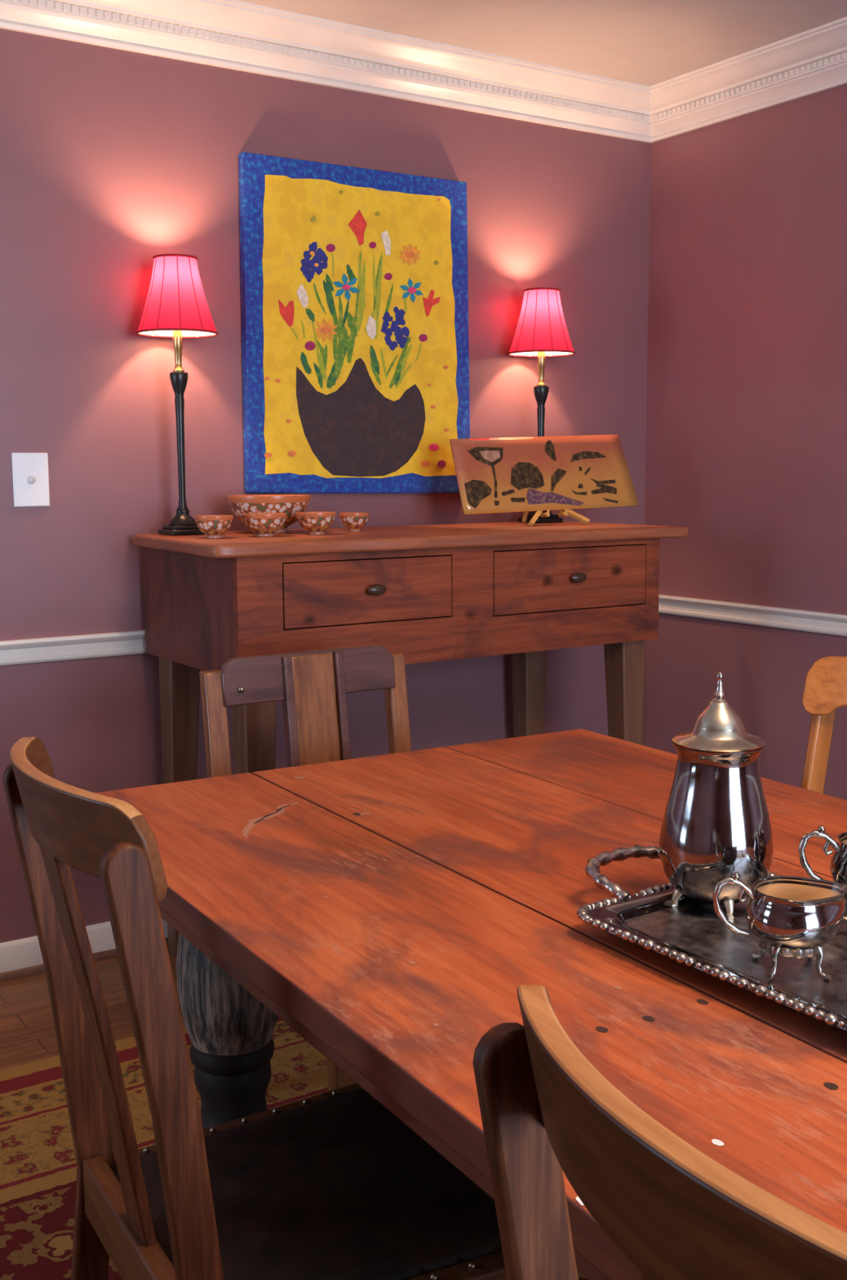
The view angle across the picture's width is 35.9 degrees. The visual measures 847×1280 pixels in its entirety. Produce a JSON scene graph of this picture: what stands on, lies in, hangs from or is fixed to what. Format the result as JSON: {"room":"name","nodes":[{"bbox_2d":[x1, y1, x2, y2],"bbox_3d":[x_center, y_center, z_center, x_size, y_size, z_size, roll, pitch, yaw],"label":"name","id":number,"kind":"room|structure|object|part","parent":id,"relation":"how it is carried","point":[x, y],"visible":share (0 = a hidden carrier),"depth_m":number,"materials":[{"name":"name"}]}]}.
{"room":"dining room","nodes":[
{"label":"dining room","id":0,"kind":"room"},
{"bbox_2d":[0,946,184,1070],"bbox_3d":[0.153,1.199,1.088,5.140,0.060,5.490,-5,9,-33],"label":"floor","id":1,"kind":"structure","parent":0,"point":[27,1027],"depth_m":3.16,"materials":[{"name":"brown wood"}]},
{"bbox_2d":[0,1017,589,1279],"bbox_3d":[0.362,1.121,1.401,3.300,0.010,3.855,-5,9,-33],"label":"rug","id":2,"kind":"object","parent":1,"relation":"on","point":[38,1163],"visible":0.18,"depth_m":2.55,"materials":[{"name":"fabric"}]},
{"bbox_2d":[2,737,506,1279],"bbox_3d":[-0.179,0.604,1.516,0.520,0.990,0.474,-5,9,-29],"label":"dining chair","id":3,"kind":"object","parent":2,"relation":"on","point":[333,1184],"visible":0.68,"depth_m":1.43,"materials":[{"name":"brown wood"}]},
{"bbox_3d":[-0.435,0.612,1.599,0.111,0.956,0.019,-5,9,-29],"label":"post","id":4,"kind":"part","parent":3,"relation":"part of","materials":[{"name":"brown wood"}]},
{"bbox_3d":[-0.374,0.179,1.361,0.089,0.103,0.405,-5,9,-29],"label":"crest rail","id":5,"kind":"part","parent":3,"relation":"part of","materials":[{"name":"brown wood"}]},
{"bbox_3d":[-0.314,0.689,1.450,0.026,0.073,0.372,-5,9,-30],"label":"rail","id":6,"kind":"part","parent":3,"relation":"part of","materials":[{"name":"brown wood"}]},
{"bbox_3d":[-0.238,0.655,1.259,0.111,0.956,0.019,-5,9,-29],"label":"post","id":7,"kind":"part","parent":3,"relation":"part of","materials":[{"name":"brown wood"}]},
{"bbox_3d":[-0.140,0.651,1.545,0.382,0.041,0.410,-5,9,-29],"label":"seat","id":8,"kind":"part","parent":3,"relation":"part of","materials":[{"name":"brown leather"}]},
{"bbox_3d":[-0.132,0.685,1.554,0.412,0.052,0.474,-5,9,-29],"label":"seat rail","id":9,"kind":"part","parent":3,"relation":"part of","materials":[{"name":"brown wood"}]},
{"bbox_2d":[199,644,411,1091],"bbox_3d":[-0.110,0.502,2.580,0.468,0.918,0.514,-5,9,-33],"label":"dining chair","id":10,"kind":"object","parent":2,"relation":"on","point":[313,686],"visible":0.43,"depth_m":2.69,"materials":[{"name":"brown wood"}]},
{"bbox_3d":[-0.404,0.508,2.640,0.042,0.894,0.092,-5,9,-33],"label":"post","id":11,"kind":"part","parent":10,"relation":"part of","materials":[{"name":"brown wood"}]},
{"bbox_3d":[-0.235,0.071,2.712,0.400,0.096,0.033,-5,9,-33],"label":"crest rail","id":12,"kind":"part","parent":10,"relation":"part of","materials":[{"name":"brown wood"}]},
{"bbox_3d":[-0.144,0.802,2.325,0.040,0.388,0.040,-5,9,-33],"label":"leg","id":13,"kind":"part","parent":10,"relation":"part of","materials":[{"name":"brown wood"}]},
{"bbox_3d":[-0.048,0.476,2.872,0.042,0.894,0.092,-5,9,-33],"label":"post","id":14,"kind":"part","parent":10,"relation":"part of","materials":[{"name":"brown wood"}]},
{"bbox_2d":[94,728,846,1279],"bbox_3d":[0.456,0.721,1.524,1.107,0.749,2.330,-5,9,-30],"label":"dining table","id":15,"kind":"object","parent":2,"relation":"on","point":[393,911],"visible":0.56,"depth_m":1.58,"materials":[{"name":"brown wood"}]},
{"bbox_3d":[-0.318,0.662,2.170,0.174,0.708,0.174,-5,9,-30],"label":"leg","id":16,"kind":"part","parent":15,"relation":"part of","materials":[{"name":"grey paint"}]},
{"bbox_3d":[0.454,0.403,1.483,1.099,0.030,2.322,-5,9,-30],"label":"under frame","id":17,"kind":"part","parent":15,"relation":"part of","materials":[{"name":"brown wood"}]},
{"bbox_2d":[576,844,846,1031],"bbox_3d":[0.446,0.331,1.393,0.311,0.058,0.712,-5,9,-34],"label":"serving tray","id":18,"kind":"object","parent":15,"relation":"on","point":[691,933],"visible":0.66,"depth_m":1.46,"materials":[{"name":"silver metal"}]},
{"bbox_3d":[0.268,0.291,1.644,0.146,0.040,0.093,-5,9,-34],"label":"handle","id":19,"kind":"part","parent":18,"relation":"part of","materials":[{"name":"silver metal"}]},
{"bbox_2d":[659,671,773,919],"bbox_3d":[0.353,0.179,1.579,0.144,0.287,0.148,-5,9,-33],"label":"coffee pot","id":20,"kind":"object","parent":18,"relation":"on","point":[716,825],"visible":0.94,"depth_m":1.53,"materials":[{"name":"silver metal"}]},
{"bbox_3d":[0.352,0.098,1.560,0.109,0.050,0.109,-5,9,-33],"label":"lid","id":21,"kind":"part","parent":20,"relation":"part of","materials":[{"name":"silver metal"}]},
{"bbox_2d":[712,872,846,981],"bbox_3d":[0.380,0.296,1.371,0.126,0.107,0.095,-5,9,-32],"label":"creamer","id":22,"kind":"object","parent":18,"relation":"on","point":[794,917],"visible":1,"depth_m":1.35,"materials":[{"name":"silver metal"}]},
{"bbox_3d":[0.327,0.278,1.373,0.047,0.069,0.008,0,7,0],"label":"handle","id":23,"kind":"part","parent":22,"relation":"part of","materials":[{"name":"silver metal"}]},
{"bbox_2d":[798,825,846,904],"bbox_3d":[0.526,0.272,1.522,0.155,0.115,0.103,-5,9,-32],"label":"sugar bowl","id":24,"kind":"object","parent":18,"relation":"on","point":[838,866],"visible":0.83,"depth_m":1.51,"materials":[{"name":"silver metal"}]},
{"bbox_3d":[0.461,0.252,1.520,0.051,0.075,0.009,0,7,0],"label":"handle","id":25,"kind":"part","parent":24,"relation":"part of","materials":[{"name":"silver metal"}]},
{"bbox_2d":[472,984,846,1279],"bbox_3d":[0.335,0.699,0.765,0.520,0.990,0.474,-4,8,-26],"label":"dining chair","id":26,"kind":"object","parent":2,"relation":"on","point":[673,1211],"visible":1,"depth_m":0.64,"materials":[{"name":"brown wood"}]},
{"bbox_3d":[0.085,0.704,0.864,0.111,0.956,0.019,-4,8,-26],"label":"post","id":27,"kind":"part","parent":26,"relation":"part of","materials":[{"name":"brown wood"}]},
{"bbox_2d":[801,656,846,793],"bbox_3d":[0.648,0.536,2.124,0.518,0.960,0.474,-5,9,-30],"label":"dining chair","id":28,"kind":"object","parent":2,"relation":"on","point":[825,690],"visible":0.16,"depth_m":2.33,"materials":[{"name":"brown wood"}]},
{"bbox_3d":[0.701,0.518,2.386,0.106,0.926,0.019,-5,9,-30],"label":"post","id":29,"kind":"part","parent":28,"relation":"part of","materials":[{"name":"brown wood"}]},
{"bbox_3d":[0.829,0.099,2.167,0.101,0.106,0.453,-5,9,-30],"label":"crest rail","id":30,"kind":"part","parent":28,"relation":"part of","materials":[{"name":"brown wood"}]},
{"bbox_2d":[132,520,688,955],"bbox_3d":[-0.018,0.268,3.615,1.456,1.137,0.614,-5,9,-33],"label":"sideboard","id":31,"kind":"object","parent":1,"relation":"on","point":[424,593],"visible":0.84,"depth_m":3.32,"materials":[{"name":"brown wood"}]},
{"bbox_2d":[136,253,217,535],"bbox_3d":[-0.628,-0.624,3.367,0.207,0.702,0.207,-5,9,-33],"label":"table lamp","id":32,"kind":"object","parent":31,"relation":"on","point":[176,308],"visible":0.99,"depth_m":3.29,"materials":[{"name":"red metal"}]},
{"bbox_3d":[-0.630,-0.969,3.322,0.113,0.006,0.113,-5,9,-33],"label":"braid trim","id":33,"kind":"part","parent":32,"relation":"part of","materials":[{"name":"fabric"}]},
{"bbox_3d":[-0.629,-0.784,3.346,0.207,0.006,0.207,-5,9,-33],"label":"braid trim","id":34,"kind":"part","parent":32,"relation":"part of","materials":[{"name":"fabric"}]},
{"bbox_3d":[-0.630,-0.876,3.334,0.200,0.188,0.202,-5,9,-33],"label":"lamp shade","id":35,"kind":"part","parent":32,"relation":"part of","materials":[{"name":"red fabric"}]},
{"bbox_2d":[173,330,184,372],"bbox_3d":[-0.629,-0.739,3.352,0.030,0.105,0.030,-5,9,-33],"label":"socket","id":36,"kind":"object","parent":32,"relation":"attached to","point":[177,335],"depth_m":3.34,"materials":[{"name":"gold metal"}]},
{"bbox_3d":[-0.643,0.395,3.503,0.086,0.922,0.086,-5,9,-33],"label":"leg","id":37,"kind":"part","parent":31,"relation":"part of","materials":[{"name":"brown wood"}]},
{"bbox_3d":[-0.577,-0.079,3.233,0.022,0.285,0.553,-5,9,-33],"label":"panel","id":38,"kind":"part","parent":31,"relation":"part of","materials":[{"name":"brown wood"}]},
{"bbox_2d":[194,515,233,537],"bbox_3d":[-0.516,-0.279,3.226,0.096,0.054,0.096,-5,9,-33],"label":"bowl","id":39,"kind":"object","parent":31,"relation":"on","point":[213,526],"visible":1,"depth_m":3.19,"materials":[{"name":"ceramic"}]},
{"bbox_3d":[-0.401,0.435,3.136,0.086,0.910,0.086,-5,9,-33],"label":"leg","id":40,"kind":"part","parent":31,"relation":"part of","materials":[{"name":"brown wood"}]},
{"bbox_2d":[241,512,287,536],"bbox_3d":[-0.401,-0.290,3.295,0.114,0.056,0.114,-5,9,-33],"label":"bowl","id":41,"kind":"object","parent":31,"relation":"on","point":[263,524],"visible":1,"depth_m":3.26,"materials":[{"name":"ceramic"}]},
{"bbox_2d":[226,494,311,533],"bbox_3d":[-0.411,-0.336,3.488,0.224,0.098,0.224,-5,9,-33],"label":"bowl","id":42,"kind":"object","parent":31,"relation":"on","point":[290,504],"visible":0.56,"depth_m":3.40,"materials":[{"name":"ceramic"}]},
{"bbox_2d":[295,511,336,534],"bbox_3d":[-0.277,-0.301,3.376,0.104,0.056,0.104,-5,9,-33],"label":"bowl","id":43,"kind":"object","parent":31,"relation":"on","point":[315,522],"visible":1,"depth_m":3.34,"materials":[{"name":"ceramic"}]},
{"bbox_2d":[338,512,369,531],"bbox_3d":[-0.186,-0.316,3.513,0.082,0.050,0.082,-5,9,-33],"label":"bowl","id":44,"kind":"object","parent":31,"relation":"on","point":[353,522],"visible":1,"depth_m":3.48,"materials":[{"name":"ceramic"}]},
{"bbox_3d":[-0.223,-0.137,3.311,0.472,0.152,0.352,-5,9,-33],"label":"drawer","id":45,"kind":"part","parent":31,"relation":"part of","materials":[{"name":"red wood"}]},
{"bbox_3d":[-0.114,-0.121,3.156,0.053,0.027,0.027,-5,9,-33],"label":"knob","id":46,"kind":"part","parent":31,"relation":"part of","materials":[{"name":"metal"}]},
{"bbox_3d":[0.115,-0.097,3.343,1.300,0.285,0.022,-5,9,-33],"label":"frame","id":47,"kind":"part","parent":31,"relation":"part of","materials":[{"name":"red wood"}]},
{"bbox_3d":[0.332,0.307,4.137,0.086,0.922,0.086,-5,9,-33],"label":"leg","id":48,"kind":"part","parent":31,"relation":"part of","materials":[{"name":"brown wood"}]},
{"bbox_2d":[507,287,575,523],"bbox_3d":[0.360,-0.713,4.010,0.207,0.702,0.207,-5,9,-33],"label":"table lamp","id":49,"kind":"object","parent":31,"relation":"on","point":[541,332],"visible":0.95,"depth_m":3.92,"materials":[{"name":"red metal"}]},
{"bbox_2d":[536,351,546,386],"bbox_3d":[0.360,-0.828,3.995,0.030,0.105,0.030,-5,9,-33],"label":"socket","id":50,"kind":"object","parent":49,"relation":"attached to","point":[541,355],"depth_m":3.99,"materials":[{"name":"gold metal"}]},
{"bbox_3d":[0.359,-0.873,3.990,0.207,0.006,0.207,-5,9,-33],"label":"braid trim","id":51,"kind":"part","parent":49,"relation":"part of","materials":[{"name":"fabric"}]},
{"bbox_3d":[0.359,-0.966,3.978,0.200,0.188,0.202,-5,9,-33],"label":"lamp shade","id":52,"kind":"part","parent":49,"relation":"part of","materials":[{"name":"red fabric"}]},
{"bbox_3d":[0.358,-1.058,3.966,0.113,0.006,0.113,-5,9,-33],"label":"braid trim","id":53,"kind":"part","parent":49,"relation":"part of","materials":[{"name":"fabric"}]},
{"bbox_2d":[521,509,590,526],"bbox_3d":[0.351,-0.443,3.875,0.225,0.204,0.188,-5,9,-33],"label":"easel","id":54,"kind":"object","parent":31,"relation":"on","point":[565,513],"visible":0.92,"depth_m":3.86,"materials":[{"name":"yellow wood"}]},
{"bbox_3d":[0.323,-0.446,3.917,0.080,0.189,0.088,-5,9,-33],"label":"leg","id":55,"kind":"part","parent":54,"relation":"part of","materials":[{"name":"yellow wood"}]},
{"bbox_3d":[0.330,-0.433,3.805,0.044,0.204,0.134,1,7,8],"label":"leg","id":56,"kind":"part","parent":54,"relation":"part of","materials":[{"name":"yellow wood"}]},
{"bbox_2d":[449,434,639,515],"bbox_3d":[0.367,-0.493,3.854,0.656,0.230,0.076,-5,9,-33],"label":"platter","id":57,"kind":"object","parent":54,"relation":"on","point":[495,475],"visible":1,"depth_m":3.84,"materials":[{"name":"orange ceramic"}]},
{"bbox_3d":[0.424,-0.442,3.867,0.134,0.204,0.044,2,8,16],"label":"leg","id":58,"kind":"part","parent":54,"relation":"part of","materials":[{"name":"yellow wood"}]},
{"bbox_3d":[0.306,-0.182,3.655,0.524,0.164,0.352,-5,9,-33],"label":"drawer","id":59,"kind":"part","parent":31,"relation":"part of","materials":[{"name":"red wood"}]},
{"bbox_3d":[0.414,-0.167,3.500,0.053,0.027,0.027,-5,9,-33],"label":"knob","id":60,"kind":"part","parent":31,"relation":"part of","materials":[{"name":"metal"}]},
{"bbox_3d":[0.574,0.347,3.771,0.086,0.910,0.086,-5,9,-33],"label":"leg","id":61,"kind":"part","parent":31,"relation":"part of","materials":[{"name":"brown wood"}]},
{"bbox_2d":[0,28,651,942],"bbox_3d":[-1.329,-0.344,3.151,5.140,2.585,0.120,-5,9,-33],"label":"wall","id":62,"kind":"structure","parent":0,"point":[112,160],"depth_m":3.48,"materials":[{"name":"paint"}]},
{"bbox_2d":[11,452,49,506],"bbox_3d":[-0.987,-0.403,3.291,0.091,0.135,0.010,-5,9,-33],"label":"wall plate","id":63,"kind":"object","parent":62,"relation":"attached to","point":[30,477],"visible":1,"depth_m":3.29,"materials":[{"name":"white plastic"}]},
{"bbox_2d":[0,630,146,665],"bbox_3d":[-1.287,0.054,3.142,4.900,0.061,0.023,-5,9,-33],"label":"trim","id":64,"kind":"structure","parent":62,"relation":"attached to","point":[129,642],"depth_m":3.38,"materials":[{"name":"white paint"}]},
{"bbox_2d":[0,918,167,973],"bbox_3d":[-1.285,0.838,3.248,4.900,0.076,0.013,-5,9,-33],"label":"baseboard","id":65,"kind":"structure","parent":62,"relation":"attached to","point":[24,953],"depth_m":3.41,"materials":[{"name":"white paint"}]},
{"bbox_2d":[0,937,168,982],"bbox_3d":[-1.283,0.885,3.250,4.900,0.021,0.022,-5,9,-33],"label":"trim","id":66,"kind":"structure","parent":62,"relation":"attached to","point":[38,969],"depth_m":3.41,"materials":[{"name":"brown wood"}]},
{"bbox_2d":[0,0,651,143],"bbox_3d":[-1.266,-1.500,2.895,4.900,0.128,0.130,-5,9,-33],"label":"trim","id":67,"kind":"structure","parent":62,"relation":"attached to","point":[232,34],"depth_m":3.58,"materials":[{"name":"white paint"}]},
{"bbox_2d":[238,151,470,493],"bbox_3d":[-0.177,-0.877,3.750,0.749,0.916,0.033,-5,9,-33],"label":"painting","id":68,"kind":"object","parent":62,"relation":"attached to","point":[354,281],"visible":0.98,"depth_m":3.71,"materials":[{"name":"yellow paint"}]},
{"bbox_2d":[235,0,846,86],"bbox_3d":[0.139,-1.335,0.759,5.140,0.080,5.490,-5,9,-33],"label":"ceiling","id":69,"kind":"structure","parent":0,"point":[645,42],"depth_m":3.52,"materials":[{"name":"white paint"}]},
{"bbox_2d":[644,84,846,799],"bbox_3d":[2.244,-0.252,2.290,0.120,2.585,5.250,-5,9,-33],"label":"wall","id":70,"kind":"structure","parent":0,"point":[747,405],"depth_m":4.02,"materials":[{"name":"paint"}]},
{"bbox_2d":[649,16,846,142],"bbox_3d":[2.132,-1.411,2.070,0.130,0.128,5.250,-5,9,-33],"label":"trim","id":71,"kind":"structure","parent":70,"relation":"attached to","point":[812,61],"depth_m":3.84,"materials":[{"name":"white paint"}]},
{"bbox_2d":[658,594,846,635],"bbox_3d":[2.186,0.144,2.302,0.023,0.061,5.250,-5,9,-33],"label":"trim","id":72,"kind":"structure","parent":70,"relation":"attached to","point":[834,624],"depth_m":4.04,"materials":[{"name":"white paint"}]}
]}

